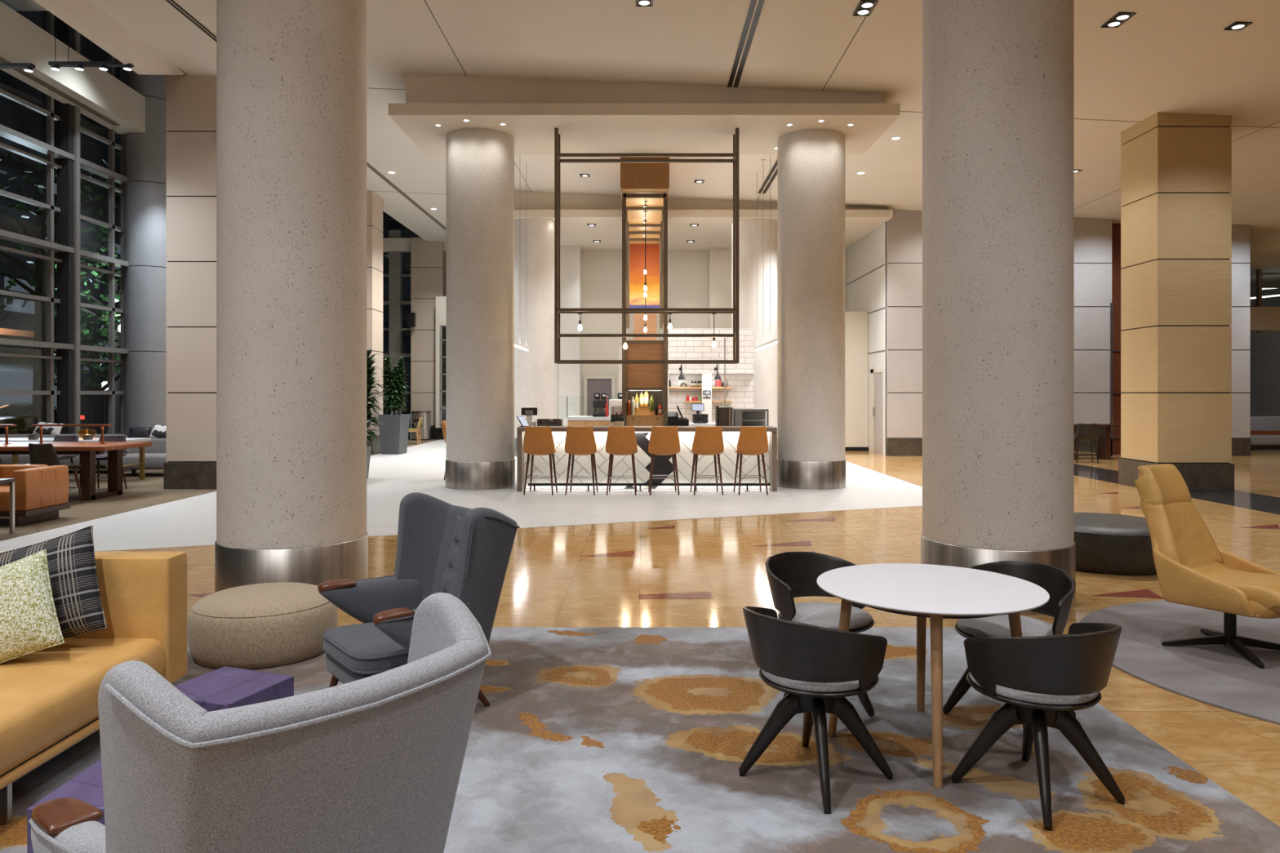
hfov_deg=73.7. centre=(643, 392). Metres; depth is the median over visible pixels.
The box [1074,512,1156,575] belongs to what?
pouf
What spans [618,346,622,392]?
trim
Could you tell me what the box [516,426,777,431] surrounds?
countertop
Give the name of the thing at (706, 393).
wall sign
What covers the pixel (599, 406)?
espresso machine
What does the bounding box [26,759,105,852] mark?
table
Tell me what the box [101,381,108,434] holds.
street lamp
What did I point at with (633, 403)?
bottle
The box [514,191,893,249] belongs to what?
ceiling
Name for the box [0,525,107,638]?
throw pillow
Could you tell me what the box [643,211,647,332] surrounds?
pendant bulb
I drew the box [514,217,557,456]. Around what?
round column
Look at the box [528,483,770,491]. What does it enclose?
rail
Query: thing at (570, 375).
wall
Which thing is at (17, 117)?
window
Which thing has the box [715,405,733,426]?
dispenser
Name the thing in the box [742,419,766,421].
shelf
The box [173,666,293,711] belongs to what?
table
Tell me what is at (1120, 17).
recessed light
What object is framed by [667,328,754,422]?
tiled wall
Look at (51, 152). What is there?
window frame
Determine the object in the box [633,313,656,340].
screen
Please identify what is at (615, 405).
dispenser
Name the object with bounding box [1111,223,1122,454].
panels
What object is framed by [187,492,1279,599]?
inlay
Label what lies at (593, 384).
door
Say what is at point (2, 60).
trim
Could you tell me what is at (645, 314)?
pendant bulb
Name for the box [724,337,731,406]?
steel pole
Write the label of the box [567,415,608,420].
countertop
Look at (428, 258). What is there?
pillar
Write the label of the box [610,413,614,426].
bottle
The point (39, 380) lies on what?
street tree
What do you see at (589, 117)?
ceiling
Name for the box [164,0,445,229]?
ceiling vent
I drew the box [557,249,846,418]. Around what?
wall
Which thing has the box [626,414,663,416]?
countertop
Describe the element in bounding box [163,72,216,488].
pillar
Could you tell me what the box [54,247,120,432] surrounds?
street tree
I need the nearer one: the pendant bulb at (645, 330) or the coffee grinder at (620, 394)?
the pendant bulb at (645, 330)
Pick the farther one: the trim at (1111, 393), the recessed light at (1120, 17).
the trim at (1111, 393)
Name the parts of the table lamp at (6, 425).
post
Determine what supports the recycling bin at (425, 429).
on the floor
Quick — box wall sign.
[702,390,711,398]
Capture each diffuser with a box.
[514,344,528,351]
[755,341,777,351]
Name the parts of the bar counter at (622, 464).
panel, panel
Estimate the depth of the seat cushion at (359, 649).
4.17 m
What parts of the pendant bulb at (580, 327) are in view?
bulb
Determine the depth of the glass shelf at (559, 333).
14.54 m
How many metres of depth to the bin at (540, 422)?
15.68 m
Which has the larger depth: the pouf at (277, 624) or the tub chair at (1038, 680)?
the pouf at (277, 624)
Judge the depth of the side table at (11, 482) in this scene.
9.96 m
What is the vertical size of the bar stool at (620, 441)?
1.116 m
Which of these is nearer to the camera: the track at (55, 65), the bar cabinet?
the track at (55, 65)
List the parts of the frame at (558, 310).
post, post, rail, rail, rail, rail, rail, rail, rail, post, post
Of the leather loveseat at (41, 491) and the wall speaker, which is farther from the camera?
the wall speaker
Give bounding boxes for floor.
[0,437,1279,826]
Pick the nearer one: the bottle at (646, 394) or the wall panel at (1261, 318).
the bottle at (646, 394)
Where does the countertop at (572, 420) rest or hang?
on the floor
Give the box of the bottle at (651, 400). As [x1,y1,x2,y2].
[649,394,653,410]
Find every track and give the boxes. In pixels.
[0,62,35,71]
[48,15,133,70]
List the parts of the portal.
post, post, post, post, post, post, post, post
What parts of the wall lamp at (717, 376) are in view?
lamp shade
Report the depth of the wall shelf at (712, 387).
20.92 m
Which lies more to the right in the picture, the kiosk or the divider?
the divider
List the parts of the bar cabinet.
post, frame, drawer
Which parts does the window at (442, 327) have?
pane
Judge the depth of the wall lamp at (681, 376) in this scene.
20.61 m
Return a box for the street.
[80,419,120,434]
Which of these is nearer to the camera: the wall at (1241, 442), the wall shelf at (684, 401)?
the wall shelf at (684, 401)
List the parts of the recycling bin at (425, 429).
lid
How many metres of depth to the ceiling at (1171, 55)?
12.99 m
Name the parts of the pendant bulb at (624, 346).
bulb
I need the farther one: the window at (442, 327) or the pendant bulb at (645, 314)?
the window at (442, 327)
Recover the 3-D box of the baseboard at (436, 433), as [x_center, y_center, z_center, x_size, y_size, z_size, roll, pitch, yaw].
[-5.950,1.440,30.175,3.300,0.420,0.250,0,0,0]
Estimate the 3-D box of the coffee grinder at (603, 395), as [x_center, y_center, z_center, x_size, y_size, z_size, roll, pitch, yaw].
[-0.948,0.285,20.659,0.150,0.560,0.141,0,0,0]
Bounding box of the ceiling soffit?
[0,0,145,133]
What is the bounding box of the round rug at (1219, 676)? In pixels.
[1079,600,1279,724]
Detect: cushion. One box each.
[323,622,408,675]
[440,515,462,594]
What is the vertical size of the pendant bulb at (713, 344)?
0.594 m
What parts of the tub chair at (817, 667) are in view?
leg, leg, backrest, seat, leg, leg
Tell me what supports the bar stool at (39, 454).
on the floor
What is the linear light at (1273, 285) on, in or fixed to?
hanging from the wall at (1264, 346)
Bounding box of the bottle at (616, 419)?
[614,412,618,426]
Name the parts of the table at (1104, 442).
leg, leg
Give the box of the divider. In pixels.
[1249,431,1279,435]
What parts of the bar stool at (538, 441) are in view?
leg, leg, leg, leg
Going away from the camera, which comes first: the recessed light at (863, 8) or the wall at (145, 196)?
the recessed light at (863, 8)
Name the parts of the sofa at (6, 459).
seat, backrest, armrest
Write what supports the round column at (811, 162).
on the floor
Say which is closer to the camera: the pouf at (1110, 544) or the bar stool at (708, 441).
the pouf at (1110, 544)
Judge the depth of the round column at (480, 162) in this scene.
14.53 m
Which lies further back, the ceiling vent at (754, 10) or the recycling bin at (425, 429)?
the recycling bin at (425, 429)
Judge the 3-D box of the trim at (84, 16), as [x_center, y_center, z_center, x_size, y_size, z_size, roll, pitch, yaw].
[-7.244,-5.500,4.250,0.170,1.040,20.550,0,0,-4]
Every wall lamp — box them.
[678,364,684,379]
[714,364,720,379]
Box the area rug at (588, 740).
[0,627,1279,852]
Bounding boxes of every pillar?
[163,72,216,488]
[366,191,382,454]
[410,237,445,427]
[1118,111,1234,491]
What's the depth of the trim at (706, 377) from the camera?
20.90 m
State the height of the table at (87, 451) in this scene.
0.840 m
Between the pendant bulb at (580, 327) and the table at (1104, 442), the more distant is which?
the table at (1104, 442)
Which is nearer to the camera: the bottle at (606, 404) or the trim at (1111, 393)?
the bottle at (606, 404)
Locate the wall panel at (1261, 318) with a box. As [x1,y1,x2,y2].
[1249,306,1279,330]
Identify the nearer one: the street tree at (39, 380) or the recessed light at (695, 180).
the recessed light at (695, 180)
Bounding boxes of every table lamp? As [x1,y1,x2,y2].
[0,424,16,444]
[31,424,111,444]
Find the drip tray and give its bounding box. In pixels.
[592,413,608,417]
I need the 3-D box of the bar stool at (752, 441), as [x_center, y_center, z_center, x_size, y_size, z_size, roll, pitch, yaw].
[1.753,1.094,13.924,0.518,1.116,0.546,0,0,-5]
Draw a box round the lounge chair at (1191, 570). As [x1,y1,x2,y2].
[1133,463,1279,668]
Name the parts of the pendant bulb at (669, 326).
bulb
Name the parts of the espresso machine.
panel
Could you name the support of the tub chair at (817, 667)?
on the area rug at (588, 740)
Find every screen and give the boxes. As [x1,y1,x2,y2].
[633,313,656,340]
[691,404,703,413]
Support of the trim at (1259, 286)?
attached to the wall at (1264, 346)
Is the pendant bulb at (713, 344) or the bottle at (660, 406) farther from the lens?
the bottle at (660, 406)
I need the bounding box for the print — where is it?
[629,244,659,307]
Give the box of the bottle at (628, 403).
[626,397,631,415]
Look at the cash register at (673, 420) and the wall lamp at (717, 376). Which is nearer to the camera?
the cash register at (673, 420)
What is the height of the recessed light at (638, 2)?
0.020 m
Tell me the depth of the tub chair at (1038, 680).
3.30 m
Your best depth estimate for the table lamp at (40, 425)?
13.33 m
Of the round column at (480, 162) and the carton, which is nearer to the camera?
the round column at (480, 162)
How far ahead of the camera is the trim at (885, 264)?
23.64 m
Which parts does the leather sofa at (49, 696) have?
leg, seat, panel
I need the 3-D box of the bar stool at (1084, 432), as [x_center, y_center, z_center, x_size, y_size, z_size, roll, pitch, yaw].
[10.441,1.182,20.165,0.518,0.941,0.546,0,0,14]
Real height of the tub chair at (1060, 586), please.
0.736 m
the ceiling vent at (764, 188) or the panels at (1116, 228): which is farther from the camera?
the panels at (1116, 228)
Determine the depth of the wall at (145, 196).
22.03 m
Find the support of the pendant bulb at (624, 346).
hanging from the frame at (558, 310)
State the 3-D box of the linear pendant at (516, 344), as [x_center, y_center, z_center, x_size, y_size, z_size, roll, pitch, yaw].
[-2.630,-3.072,17.625,0.100,4.245,3.450,0,0,0]
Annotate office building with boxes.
[382,211,420,414]
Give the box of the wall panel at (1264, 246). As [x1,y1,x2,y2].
[1248,231,1279,286]
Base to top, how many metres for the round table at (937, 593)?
0.743 m
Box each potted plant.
[366,349,387,479]
[377,355,409,454]
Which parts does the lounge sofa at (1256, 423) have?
seat, backrest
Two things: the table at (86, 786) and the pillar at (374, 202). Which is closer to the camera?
the table at (86, 786)
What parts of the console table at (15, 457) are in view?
leg, leg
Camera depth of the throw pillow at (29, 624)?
3.82 m
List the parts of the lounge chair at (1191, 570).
arm, panel, arm, arm, panel, arm, seat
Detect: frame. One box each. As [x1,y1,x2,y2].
[0,10,128,434]
[554,128,738,364]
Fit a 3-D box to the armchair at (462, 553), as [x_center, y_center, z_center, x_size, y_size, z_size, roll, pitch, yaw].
[-1.182,1.109,4.504,0.884,1.067,0.936,0,0,-38]
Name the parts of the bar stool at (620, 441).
leg, leg, leg, leg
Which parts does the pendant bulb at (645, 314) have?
cord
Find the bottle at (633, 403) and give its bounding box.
[631,394,635,415]
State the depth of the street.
41.25 m
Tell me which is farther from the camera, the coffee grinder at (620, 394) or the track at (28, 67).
the coffee grinder at (620, 394)
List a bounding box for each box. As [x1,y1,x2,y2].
[28,435,38,439]
[83,435,93,439]
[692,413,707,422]
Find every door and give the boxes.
[583,374,615,415]
[870,368,883,454]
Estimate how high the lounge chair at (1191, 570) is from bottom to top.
1.140 m
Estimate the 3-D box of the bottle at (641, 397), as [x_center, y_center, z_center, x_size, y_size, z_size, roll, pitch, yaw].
[-0.032,0.123,16.780,0.085,0.300,0.084,0,0,0]
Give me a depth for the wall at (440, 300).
30.00 m
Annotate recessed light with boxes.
[579,173,590,177]
[586,223,595,226]
[635,0,653,6]
[689,223,698,226]
[694,179,704,182]
[852,0,878,15]
[890,136,901,139]
[1074,168,1082,173]
[1101,12,1136,27]
[1223,22,1253,30]
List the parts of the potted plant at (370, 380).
planter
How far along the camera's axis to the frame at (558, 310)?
14.47 m
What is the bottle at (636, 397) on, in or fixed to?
on the bar cabinet
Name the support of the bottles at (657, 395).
on the countertop
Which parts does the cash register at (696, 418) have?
drawer, drawer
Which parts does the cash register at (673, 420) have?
drawer, drawer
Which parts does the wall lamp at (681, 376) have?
lamp shade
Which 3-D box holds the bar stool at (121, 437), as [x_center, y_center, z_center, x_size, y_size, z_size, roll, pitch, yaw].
[-9.102,1.187,14.456,0.518,0.919,0.546,0,0,-4]
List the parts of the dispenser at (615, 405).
panel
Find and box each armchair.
[28,592,491,852]
[105,437,168,473]
[317,492,519,706]
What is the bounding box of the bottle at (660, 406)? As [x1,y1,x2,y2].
[658,403,662,415]
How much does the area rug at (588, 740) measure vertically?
0.014 m
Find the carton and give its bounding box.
[715,380,720,386]
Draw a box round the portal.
[620,156,669,426]
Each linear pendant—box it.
[514,342,528,351]
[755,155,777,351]
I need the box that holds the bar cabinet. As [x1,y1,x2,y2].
[626,340,663,426]
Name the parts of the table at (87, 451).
rail, leg, leg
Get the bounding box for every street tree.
[0,142,120,434]
[53,307,120,434]
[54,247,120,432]
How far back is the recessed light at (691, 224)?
22.75 m
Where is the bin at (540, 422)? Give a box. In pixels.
[537,418,562,426]
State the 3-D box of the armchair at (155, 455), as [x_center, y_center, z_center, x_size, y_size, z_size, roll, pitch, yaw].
[-9.750,1.278,17.100,1.544,0.732,0.924,0,0,0]
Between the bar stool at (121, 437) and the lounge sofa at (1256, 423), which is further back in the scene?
the lounge sofa at (1256, 423)
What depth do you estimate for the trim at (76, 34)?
19.96 m
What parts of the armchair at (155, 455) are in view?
armrest, seat, backrest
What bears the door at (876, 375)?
in the wall at (867, 293)
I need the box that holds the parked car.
[0,402,84,434]
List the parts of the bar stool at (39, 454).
leg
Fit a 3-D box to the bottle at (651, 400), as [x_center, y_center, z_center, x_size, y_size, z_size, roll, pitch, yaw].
[0.165,0.188,16.720,0.084,0.330,0.083,0,0,0]
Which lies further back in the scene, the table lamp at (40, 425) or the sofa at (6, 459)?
the sofa at (6, 459)
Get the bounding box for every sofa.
[0,434,132,471]
[0,551,186,825]
[1248,416,1279,450]
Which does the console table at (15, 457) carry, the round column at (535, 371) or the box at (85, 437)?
the box at (85, 437)
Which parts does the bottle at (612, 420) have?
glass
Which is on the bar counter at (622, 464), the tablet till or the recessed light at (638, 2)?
the tablet till
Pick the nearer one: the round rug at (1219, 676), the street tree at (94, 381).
the round rug at (1219, 676)
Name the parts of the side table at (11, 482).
leg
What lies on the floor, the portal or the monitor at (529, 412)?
the portal
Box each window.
[0,10,120,421]
[440,324,445,427]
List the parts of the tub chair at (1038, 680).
leg, leg, seat, leg, backrest, leg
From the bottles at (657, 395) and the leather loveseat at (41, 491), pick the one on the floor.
the leather loveseat at (41, 491)
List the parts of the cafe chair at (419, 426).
leg, leg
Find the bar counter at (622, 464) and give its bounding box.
[516,426,777,491]
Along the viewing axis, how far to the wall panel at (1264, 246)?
23.83 m
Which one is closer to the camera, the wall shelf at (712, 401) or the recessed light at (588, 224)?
the wall shelf at (712, 401)
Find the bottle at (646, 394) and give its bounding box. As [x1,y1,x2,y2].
[644,390,648,406]
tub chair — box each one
[738,606,893,813]
[764,551,874,716]
[942,560,1075,718]
[951,622,1124,831]
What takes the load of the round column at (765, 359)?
on the floor
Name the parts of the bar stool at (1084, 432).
leg, leg, leg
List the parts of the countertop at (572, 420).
door, door, door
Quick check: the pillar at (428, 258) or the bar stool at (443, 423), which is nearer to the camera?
the bar stool at (443, 423)
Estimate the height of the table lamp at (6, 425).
0.308 m
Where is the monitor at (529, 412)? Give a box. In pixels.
[521,407,537,426]
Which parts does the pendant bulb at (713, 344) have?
bulb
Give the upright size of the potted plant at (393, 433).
2.655 m
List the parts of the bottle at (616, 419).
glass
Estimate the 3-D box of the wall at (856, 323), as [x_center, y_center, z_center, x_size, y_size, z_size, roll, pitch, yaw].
[5.640,-0.325,24.335,1.480,3.950,0.330,0,0,0]
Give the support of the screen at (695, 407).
on the cash register at (696, 418)
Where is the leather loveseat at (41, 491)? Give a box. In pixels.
[0,464,71,526]
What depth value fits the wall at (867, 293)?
23.90 m
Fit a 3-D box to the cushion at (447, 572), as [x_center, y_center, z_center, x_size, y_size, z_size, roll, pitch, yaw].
[-0.987,0.990,4.658,0.206,0.575,0.455,0,0,-38]
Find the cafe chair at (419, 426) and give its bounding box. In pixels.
[408,417,422,444]
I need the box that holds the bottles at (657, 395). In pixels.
[626,390,663,414]
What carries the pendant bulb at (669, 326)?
hanging from the frame at (558, 310)
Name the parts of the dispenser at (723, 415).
panel, rail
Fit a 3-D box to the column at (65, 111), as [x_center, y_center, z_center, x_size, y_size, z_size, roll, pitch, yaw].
[-13.440,-5.350,15.850,0.280,14.000,8.380,0,0,0]
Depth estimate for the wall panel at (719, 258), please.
26.40 m
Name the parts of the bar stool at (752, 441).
leg, leg, leg, leg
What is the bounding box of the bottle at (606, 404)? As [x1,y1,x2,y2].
[605,395,608,417]
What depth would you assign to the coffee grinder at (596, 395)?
20.60 m
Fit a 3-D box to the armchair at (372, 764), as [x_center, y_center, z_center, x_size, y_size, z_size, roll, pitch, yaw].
[-0.948,1.109,2.225,0.884,1.067,0.936,0,0,39]
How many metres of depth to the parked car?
28.76 m
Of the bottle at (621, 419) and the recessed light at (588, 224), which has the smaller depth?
the bottle at (621, 419)
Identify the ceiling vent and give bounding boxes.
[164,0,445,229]
[725,0,766,88]
[755,156,777,194]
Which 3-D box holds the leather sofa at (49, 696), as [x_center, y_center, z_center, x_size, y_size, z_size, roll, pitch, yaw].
[-3.076,1.229,3.500,1.412,0.812,1.925,0,0,0]
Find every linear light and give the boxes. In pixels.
[1249,293,1279,298]
[1262,284,1279,289]
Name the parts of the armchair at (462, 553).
leg, seat frame, arm, arm, leg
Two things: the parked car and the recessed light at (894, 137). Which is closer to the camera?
the recessed light at (894, 137)
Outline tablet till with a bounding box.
[516,416,528,426]
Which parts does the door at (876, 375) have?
handle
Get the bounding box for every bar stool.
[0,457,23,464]
[28,443,83,502]
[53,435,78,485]
[95,435,127,488]
[441,420,445,479]
[523,426,557,495]
[564,426,598,495]
[605,426,637,495]
[648,426,679,495]
[689,426,724,495]
[733,426,768,495]
[1074,422,1098,463]
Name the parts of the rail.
rail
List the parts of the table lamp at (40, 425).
post, post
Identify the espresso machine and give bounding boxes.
[592,400,608,417]
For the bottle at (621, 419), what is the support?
on the countertop
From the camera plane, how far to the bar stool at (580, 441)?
13.72 m
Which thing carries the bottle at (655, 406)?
on the countertop
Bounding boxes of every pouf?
[186,582,337,669]
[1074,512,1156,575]
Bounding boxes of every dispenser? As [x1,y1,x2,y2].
[608,399,622,426]
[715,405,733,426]
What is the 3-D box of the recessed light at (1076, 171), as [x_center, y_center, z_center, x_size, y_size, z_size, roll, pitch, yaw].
[9.102,-4.673,17.998,0.224,0.020,0.224,0,0,0]
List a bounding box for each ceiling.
[0,0,47,10]
[90,0,1279,242]
[388,72,900,155]
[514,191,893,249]
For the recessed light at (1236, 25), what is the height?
0.020 m
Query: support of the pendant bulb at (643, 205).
hanging from the portal
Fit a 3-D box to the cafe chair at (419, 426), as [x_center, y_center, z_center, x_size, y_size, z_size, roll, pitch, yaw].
[-7.380,1.222,27.404,0.520,0.845,0.440,0,0,-5]
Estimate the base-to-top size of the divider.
1.020 m
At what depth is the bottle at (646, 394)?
16.74 m
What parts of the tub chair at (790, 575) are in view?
backrest, seat, leg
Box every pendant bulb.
[577,313,582,330]
[622,313,627,349]
[643,200,647,319]
[643,204,647,290]
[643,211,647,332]
[667,313,671,329]
[711,313,715,347]
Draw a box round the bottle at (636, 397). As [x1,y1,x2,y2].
[635,392,638,410]
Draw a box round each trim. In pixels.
[0,56,119,125]
[33,0,184,75]
[73,28,79,434]
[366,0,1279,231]
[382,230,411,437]
[382,238,445,252]
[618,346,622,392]
[667,372,755,422]
[846,263,885,353]
[1109,302,1122,456]
[1249,269,1279,333]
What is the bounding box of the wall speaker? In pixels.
[407,312,415,327]
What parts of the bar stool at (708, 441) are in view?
leg, leg, leg, leg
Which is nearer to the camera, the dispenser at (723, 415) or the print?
the dispenser at (723, 415)
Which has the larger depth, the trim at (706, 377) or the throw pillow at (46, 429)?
the trim at (706, 377)
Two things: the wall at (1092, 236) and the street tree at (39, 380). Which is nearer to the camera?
the wall at (1092, 236)
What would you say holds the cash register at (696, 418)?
on the countertop at (690, 424)
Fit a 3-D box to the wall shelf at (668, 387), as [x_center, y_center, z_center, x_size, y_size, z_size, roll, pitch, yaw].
[1.014,-0.127,21.055,0.850,0.040,0.270,0,0,0]
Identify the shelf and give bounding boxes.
[559,333,734,333]
[668,386,702,388]
[684,400,702,402]
[711,386,732,388]
[711,400,732,402]
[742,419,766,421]
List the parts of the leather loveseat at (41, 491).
seat, backrest, frame, leg, armrest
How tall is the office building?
40.000 m
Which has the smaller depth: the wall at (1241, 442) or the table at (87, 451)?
the table at (87, 451)
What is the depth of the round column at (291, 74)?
6.47 m
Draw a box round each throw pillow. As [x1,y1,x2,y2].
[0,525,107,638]
[0,549,64,663]
[32,421,63,434]
[128,426,151,437]
[149,424,166,438]
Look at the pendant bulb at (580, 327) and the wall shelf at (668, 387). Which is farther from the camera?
the wall shelf at (668, 387)
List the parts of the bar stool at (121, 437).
leg, leg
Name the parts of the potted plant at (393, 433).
planter, stem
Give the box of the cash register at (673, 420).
[666,405,688,426]
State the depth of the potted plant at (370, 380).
16.27 m
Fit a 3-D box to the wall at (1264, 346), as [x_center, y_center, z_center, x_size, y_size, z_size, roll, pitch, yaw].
[21.900,-1.650,14.000,0.200,6.600,40.000,0,0,0]
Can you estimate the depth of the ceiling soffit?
18.84 m
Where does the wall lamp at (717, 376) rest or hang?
attached to the tiled wall at (741, 394)
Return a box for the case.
[733,408,768,426]
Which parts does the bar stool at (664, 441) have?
leg, leg, leg, leg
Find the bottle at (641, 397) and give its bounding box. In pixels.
[639,392,644,406]
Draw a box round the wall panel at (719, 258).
[708,247,731,328]
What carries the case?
on the countertop
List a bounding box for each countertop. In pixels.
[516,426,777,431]
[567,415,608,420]
[567,415,609,426]
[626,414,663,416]
[688,422,715,426]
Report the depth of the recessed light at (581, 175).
20.16 m
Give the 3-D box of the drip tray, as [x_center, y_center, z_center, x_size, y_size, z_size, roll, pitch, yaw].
[-1.010,0.530,20.305,0.360,0.070,0.530,0,0,0]
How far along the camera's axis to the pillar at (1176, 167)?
14.30 m
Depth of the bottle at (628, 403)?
16.61 m
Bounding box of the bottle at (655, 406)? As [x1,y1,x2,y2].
[654,401,657,415]
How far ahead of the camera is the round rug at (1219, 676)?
5.28 m
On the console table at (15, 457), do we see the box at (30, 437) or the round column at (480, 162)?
the box at (30, 437)
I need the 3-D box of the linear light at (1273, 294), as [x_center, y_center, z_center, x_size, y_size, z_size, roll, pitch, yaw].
[19.950,-3.410,27.150,1.787,0.880,0.140,0,0,16]
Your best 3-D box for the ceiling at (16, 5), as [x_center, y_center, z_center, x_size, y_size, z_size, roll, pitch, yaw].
[-11.050,-8.500,5.825,6.300,0.300,25.650,0,0,0]
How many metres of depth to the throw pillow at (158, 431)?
17.35 m
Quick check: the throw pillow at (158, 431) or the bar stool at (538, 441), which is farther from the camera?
the throw pillow at (158, 431)
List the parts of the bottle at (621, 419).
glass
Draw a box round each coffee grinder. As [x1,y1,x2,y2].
[593,392,599,399]
[600,392,607,399]
[617,392,622,399]
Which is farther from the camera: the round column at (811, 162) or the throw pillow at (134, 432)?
the throw pillow at (134, 432)
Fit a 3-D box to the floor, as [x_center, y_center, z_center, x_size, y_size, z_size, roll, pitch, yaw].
[3.900,1.707,13.500,36.200,0.126,41.000,0,0,0]
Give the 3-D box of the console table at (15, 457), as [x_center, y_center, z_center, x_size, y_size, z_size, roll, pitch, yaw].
[-11.440,1.252,15.850,4.120,0.785,0.840,0,0,0]
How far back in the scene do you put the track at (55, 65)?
12.96 m
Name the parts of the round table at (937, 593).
leg, leg, under frame, leg, leg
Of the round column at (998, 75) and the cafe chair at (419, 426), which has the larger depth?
the cafe chair at (419, 426)
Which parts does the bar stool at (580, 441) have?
leg, leg, leg, leg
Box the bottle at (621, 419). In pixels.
[619,412,623,426]
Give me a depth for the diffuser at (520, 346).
18.32 m
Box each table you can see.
[0,437,151,479]
[0,441,152,501]
[0,478,14,533]
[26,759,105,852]
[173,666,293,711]
[817,563,1049,788]
[1074,423,1120,459]
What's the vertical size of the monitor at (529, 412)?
0.409 m
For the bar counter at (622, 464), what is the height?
1.073 m
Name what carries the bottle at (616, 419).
on the countertop
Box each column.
[57,17,73,434]
[214,0,368,592]
[445,128,515,489]
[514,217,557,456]
[731,217,777,427]
[777,128,845,489]
[920,0,1075,615]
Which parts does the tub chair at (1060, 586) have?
leg, seat, backrest, leg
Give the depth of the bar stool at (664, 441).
13.72 m
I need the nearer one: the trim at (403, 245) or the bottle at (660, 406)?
the bottle at (660, 406)
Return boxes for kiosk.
[0,328,90,407]
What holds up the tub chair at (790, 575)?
on the area rug at (588, 740)
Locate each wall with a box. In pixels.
[124,69,168,437]
[435,296,445,427]
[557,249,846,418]
[559,245,581,426]
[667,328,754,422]
[844,311,868,451]
[846,222,886,455]
[885,208,1112,456]
[1229,223,1250,456]
[1248,281,1279,416]
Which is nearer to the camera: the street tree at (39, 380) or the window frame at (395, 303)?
the street tree at (39, 380)
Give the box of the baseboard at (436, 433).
[431,427,444,439]

